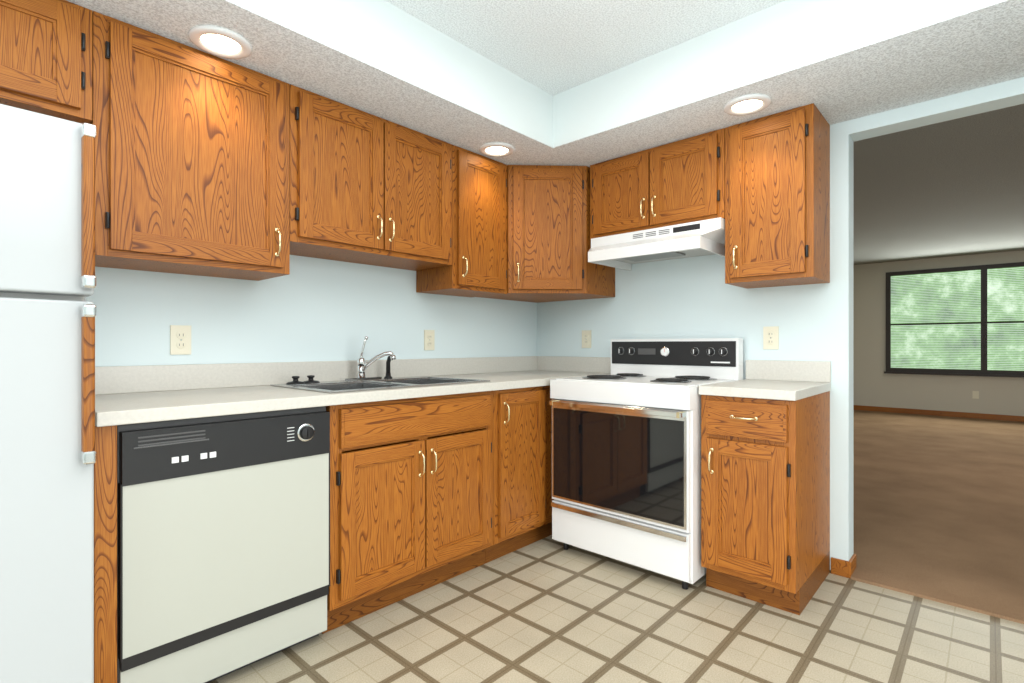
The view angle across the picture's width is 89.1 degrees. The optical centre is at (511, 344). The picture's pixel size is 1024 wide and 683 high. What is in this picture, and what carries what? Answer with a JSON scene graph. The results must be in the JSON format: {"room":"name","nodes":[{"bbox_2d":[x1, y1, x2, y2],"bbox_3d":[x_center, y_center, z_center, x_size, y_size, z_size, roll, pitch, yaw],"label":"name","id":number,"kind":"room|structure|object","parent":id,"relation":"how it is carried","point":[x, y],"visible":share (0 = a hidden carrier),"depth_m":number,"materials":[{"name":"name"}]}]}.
{"room":"kitchen","nodes":[
{"label":"kitchen","id":0,"kind":"room"},
{"bbox_2d":[86,255,536,366],"bbox_3d":[1.149,-0.120,4.840,0.120,2.400,11.840,0,0,43],"label":"wall","id":1,"kind":"structure","parent":0,"point":[308,309],"depth_m":2.43,"materials":[{"name":"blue paint"}]},
{"bbox_2d":[0,0,91,123],"bbox_3d":[-1.721,-0.872,1.384,0.329,0.343,0.908,0,0,43],"label":"upper cabinet","id":2,"kind":"object","parent":1,"relation":"attached to","point":[45,57],"visible":0.98,"depth_m":1.53,"materials":[{"name":"brown wood"}]},
{"bbox_2d":[170,325,190,354],"bbox_3d":[-1.314,-0.020,2.064,0.009,0.116,0.072,0,0,43],"label":"electrical outlet","id":3,"kind":"object","parent":1,"relation":"attached to","point":[180,339],"visible":1,"depth_m":2.06,"materials":[{"name":"beige plastic"}]},
{"bbox_2d":[90,11,289,280],"bbox_3d":[-1.191,-0.662,1.936,0.363,0.761,0.618,0,0,43],"label":"upper cabinet","id":4,"kind":"object","parent":1,"relation":"attached to","point":[192,161],"visible":1,"depth_m":1.80,"materials":[{"name":"brown wood"}]},
{"bbox_2d":[290,84,451,270],"bbox_3d":[-0.693,-0.729,2.478,0.363,0.628,0.850,0,0,43],"label":"upper cabinet","id":5,"kind":"object","parent":1,"relation":"attached to","point":[366,188],"visible":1,"depth_m":2.33,"materials":[{"name":"brown wood"}]},
{"bbox_2d":[424,330,434,349],"bbox_3d":[-0.473,-0.028,2.979,0.009,0.116,0.072,0,0,43],"label":"electrical outlet","id":6,"kind":"object","parent":1,"relation":"attached to","point":[429,339],"visible":1,"depth_m":2.98,"materials":[{"name":"beige plastic"}]},
{"bbox_2d":[416,145,506,296],"bbox_3d":[-0.263,-0.669,2.945,0.363,0.748,0.416,0,0,43],"label":"upper cabinet","id":7,"kind":"object","parent":1,"relation":"attached to","point":[477,267],"visible":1,"depth_m":2.83,"materials":[{"name":"brown wood"}]},
{"bbox_2d":[480,165,614,302],"bbox_3d":[0.197,-0.671,3.241,0.638,0.743,0.638,0,0,43],"label":"upper cabinet","id":8,"kind":"object","parent":1,"relation":"attached to","point":[548,230],"visible":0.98,"depth_m":3.01,"materials":[{"name":"brown wood"}]},
{"bbox_2d":[209,535,1023,682],"bbox_3d":[0.371,1.110,0.596,4.720,0.060,4.300,0,0,43],"label":"floor","id":9,"kind":"structure","parent":0,"point":[548,609],"depth_m":1.93,"materials":[{"name":"tile"}]},
{"bbox_2d":[0,104,95,682],"bbox_3d":[-1.528,0.275,1.216,0.784,1.610,0.762,0,0,43],"label":"fridge","id":10,"kind":"object","parent":9,"relation":"on","point":[47,317],"visible":1,"depth_m":1.20,"materials":[{"name":"white metal"}]},
{"bbox_2d":[94,425,116,682],"bbox_3d":[-1.324,0.649,1.615,0.600,0.862,0.050,0,0,43],"label":"cabinet end panel","id":11,"kind":"object","parent":9,"relation":"on","point":[105,567],"visible":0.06,"depth_m":1.41,"materials":[{"name":"brown wood"}]},
{"bbox_2d":[117,406,329,682],"bbox_3d":[-1.070,0.652,1.844,0.608,0.855,0.620,0,0,43],"label":"dishwasher","id":12,"kind":"object","parent":9,"relation":"on","point":[223,545],"visible":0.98,"depth_m":1.62,"materials":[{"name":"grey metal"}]},
{"bbox_2d":[322,391,492,633],"bbox_3d":[-0.576,0.649,2.397,0.643,0.862,0.850,0,0,43],"label":"base cabinet","id":13,"kind":"object","parent":9,"relation":"on","point":[411,496],"visible":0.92,"depth_m":2.14,"materials":[{"name":"brown wood"}]},
{"bbox_2d":[485,386,554,563],"bbox_3d":[0.064,0.649,3.093,0.643,0.862,1.036,0,0,43],"label":"base cabinet","id":14,"kind":"object","parent":9,"relation":"on","point":[522,466],"visible":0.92,"depth_m":2.67,"materials":[{"name":"brown wood"}]},
{"bbox_2d":[95,356,610,426],"bbox_3d":[-0.459,0.147,2.532,0.633,0.139,2.570,0,0,43],"label":"countertop","id":15,"kind":"structure","parent":14,"relation":"on","point":[124,395],"depth_m":2.10,"materials":[{"name":"laminate"}]},
{"bbox_2d":[286,336,396,384],"bbox_3d":[-0.765,0.063,2.434,0.155,0.215,0.545,0,0,43],"label":"sink faucet","id":16,"kind":"object","parent":15,"relation":"on","point":[361,379],"depth_m":2.52,"materials":[{"name":"silver metal"}]},
{"bbox_2d":[270,336,489,392],"bbox_3d":[-0.578,0.146,2.393,0.520,0.382,0.834,0,0,43],"label":"sink","id":17,"kind":"object","parent":15,"relation":"in","point":[361,380],"visible":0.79,"depth_m":2.45,"materials":[{"name":"silver metal"}]},
{"bbox_2d":[549,338,742,589],"bbox_3d":[0.691,0.522,2.709,0.758,1.115,0.701,0,0,43],"label":"stove","id":18,"kind":"object","parent":9,"relation":"on","point":[626,460],"visible":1,"depth_m":2.47,"materials":[{"name":"white metal"}]},
{"bbox_2d":[701,391,829,614],"bbox_3d":[1.152,0.649,2.358,0.377,0.862,0.645,0,0,43],"label":"base cabinet","id":19,"kind":"object","parent":9,"relation":"on","point":[765,501],"visible":1,"depth_m":2.16,"materials":[{"name":"brown wood"}]},
{"bbox_2d":[699,360,830,400],"bbox_3d":[1.164,0.147,2.369,0.384,0.139,0.613,0,0,43],"label":"countertop","id":20,"kind":"structure","parent":19,"relation":"on","point":[782,380],"depth_m":2.46,"materials":[{"name":"laminate"}]},
{"bbox_2d":[851,575,1023,623],"bbox_3d":[2.380,1.073,1.660,2.203,0.013,0.025,0,0,43],"label":"trim","id":21,"kind":"structure","parent":9,"relation":"on","point":[947,601],"depth_m":2.18,"materials":[{"name":"brown wood"}]},
{"bbox_2d":[386,0,1023,264],"bbox_3d":[3.585,-1.370,2.599,6.500,0.100,11.600,0,0,43],"label":"ceiling","id":22,"kind":"structure","parent":0,"point":[953,187],"depth_m":3.23,"materials":[{"name":"white paint"}]},
{"bbox_2d":[66,0,1023,166],"bbox_3d":[0.415,-1.182,0.555,4.600,0.276,4.300,0,0,43],"label":"ceiling bulkhead","id":23,"kind":"object","parent":22,"relation":"attached to","point":[836,61],"visible":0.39,"depth_m":2.07,"materials":[{"name":"white paint"}]},
{"bbox_2d":[188,25,251,58],"bbox_3d":[-1.002,-1.038,1.791,0.192,0.012,0.192,0,0,43],"label":"recessed light","id":24,"kind":"object","parent":23,"relation":"attached to","point":[220,42],"visible":1,"depth_m":1.78,"materials":[{"name":"white glass"}]},
{"bbox_2d":[479,142,514,156],"bbox_3d":[-0.081,-1.038,2.771,0.192,0.012,0.192,0,0,43],"label":"recessed light","id":25,"kind":"object","parent":23,"relation":"attached to","point":[496,149],"visible":1,"depth_m":2.76,"materials":[{"name":"white glass"}]},
{"bbox_2d":[723,94,771,115],"bbox_3d":[1.019,-1.038,2.255,0.192,0.012,0.192,0,0,43],"label":"recessed light","id":26,"kind":"object","parent":23,"relation":"attached to","point":[747,104],"visible":0.98,"depth_m":2.24,"materials":[{"name":"white glass"}]},
{"bbox_2d":[537,77,1023,572],"bbox_3d":[1.911,-0.120,2.182,4.600,2.400,0.120,0,0,43],"label":"wall","id":27,"kind":"structure","parent":0,"point":[696,297],"depth_m":2.57,"materials":[{"name":"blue paint"}]},
{"bbox_2d":[582,330,590,347],"bbox_3d":[0.487,-0.038,3.403,0.072,0.116,0.009,0,0,43],"label":"electrical outlet","id":28,"kind":"object","parent":27,"relation":"attached to","point":[586,338],"visible":1,"depth_m":3.40,"materials":[{"name":"beige plastic"}]},
{"bbox_2d":[590,128,724,239],"bbox_3d":[0.823,-0.827,2.852,0.770,0.433,0.363,0,0,43],"label":"upper cabinet","id":29,"kind":"object","parent":27,"relation":"attached to","point":[677,182],"visible":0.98,"depth_m":2.70,"materials":[{"name":"brown wood"}]},
{"bbox_2d":[588,217,724,270],"bbox_3d":[0.801,-0.531,2.811,0.738,0.153,0.453,0,0,43],"label":"range hood","id":30,"kind":"object","parent":29,"relation":"attached to","point":[625,251],"visible":0.85,"depth_m":2.67,"materials":[{"name":"white metal"}]},
{"bbox_2d":[763,326,778,348],"bbox_3d":[1.315,-0.036,2.642,0.072,0.116,0.009,0,0,43],"label":"electrical outlet","id":31,"kind":"object","parent":27,"relation":"attached to","point":[770,337],"visible":1,"depth_m":2.64,"materials":[{"name":"beige plastic"}]},
{"bbox_2d":[725,103,829,288],"bbox_3d":[1.247,-0.669,2.462,0.377,0.748,0.363,0,0,43],"label":"upper cabinet","id":32,"kind":"object","parent":27,"relation":"attached to","point":[777,199],"visible":1,"depth_m":2.35,"materials":[{"name":"brown wood"}]},
{"bbox_2d":[831,554,855,578],"bbox_3d":[1.581,1.042,2.478,0.082,0.075,0.132,0,0,43],"label":"baseboard","id":33,"kind":"structure","parent":27,"relation":"attached to","point":[843,568],"depth_m":2.43,"materials":[{"name":"brown wood"}]},
{"bbox_2d":[830,410,1023,617],"bbox_3d":[5.037,1.104,4.266,6.620,0.072,7.420,0,0,43],"label":"floor","id":34,"kind":"structure","parent":0,"point":[938,506],"depth_m":3.44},
{"bbox_2d":[854,250,1023,415],"bbox_3d":[7.552,-0.120,6.912,6.500,2.400,0.120,0,0,43],"label":"wall","id":35,"kind":"structure","parent":0,"point":[875,385],"depth_m":8.11,"materials":[{"name":"beige paint"}]},
{"bbox_2d":[854,405,1023,421],"bbox_3d":[7.509,1.029,6.863,6.496,0.078,0.012,0,0,43],"label":"baseboard","id":36,"kind":"structure","parent":35,"relation":"attached to","point":[948,413],"depth_m":7.81,"materials":[{"name":"brown wood"}]},
{"bbox_2d":[884,262,1023,377],"bbox_3d":[6.788,-0.350,7.478,2.350,1.600,0.080,0,0,43],"label":"window","id":37,"kind":"structure","parent":35,"relation":"in","point":[963,321],"depth_m":7.70,"materials":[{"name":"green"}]},
{"bbox_2d":[972,391,978,398],"bbox_3d":[6.747,0.725,7.566,0.070,0.110,0.005,0,0,43],"label":"outlet","id":38,"kind":"object","parent":35,"relation":"attached to","point":[975,394],"visible":1,"depth_m":7.57,"materials":[{"name":"beige plastic"}]}
]}

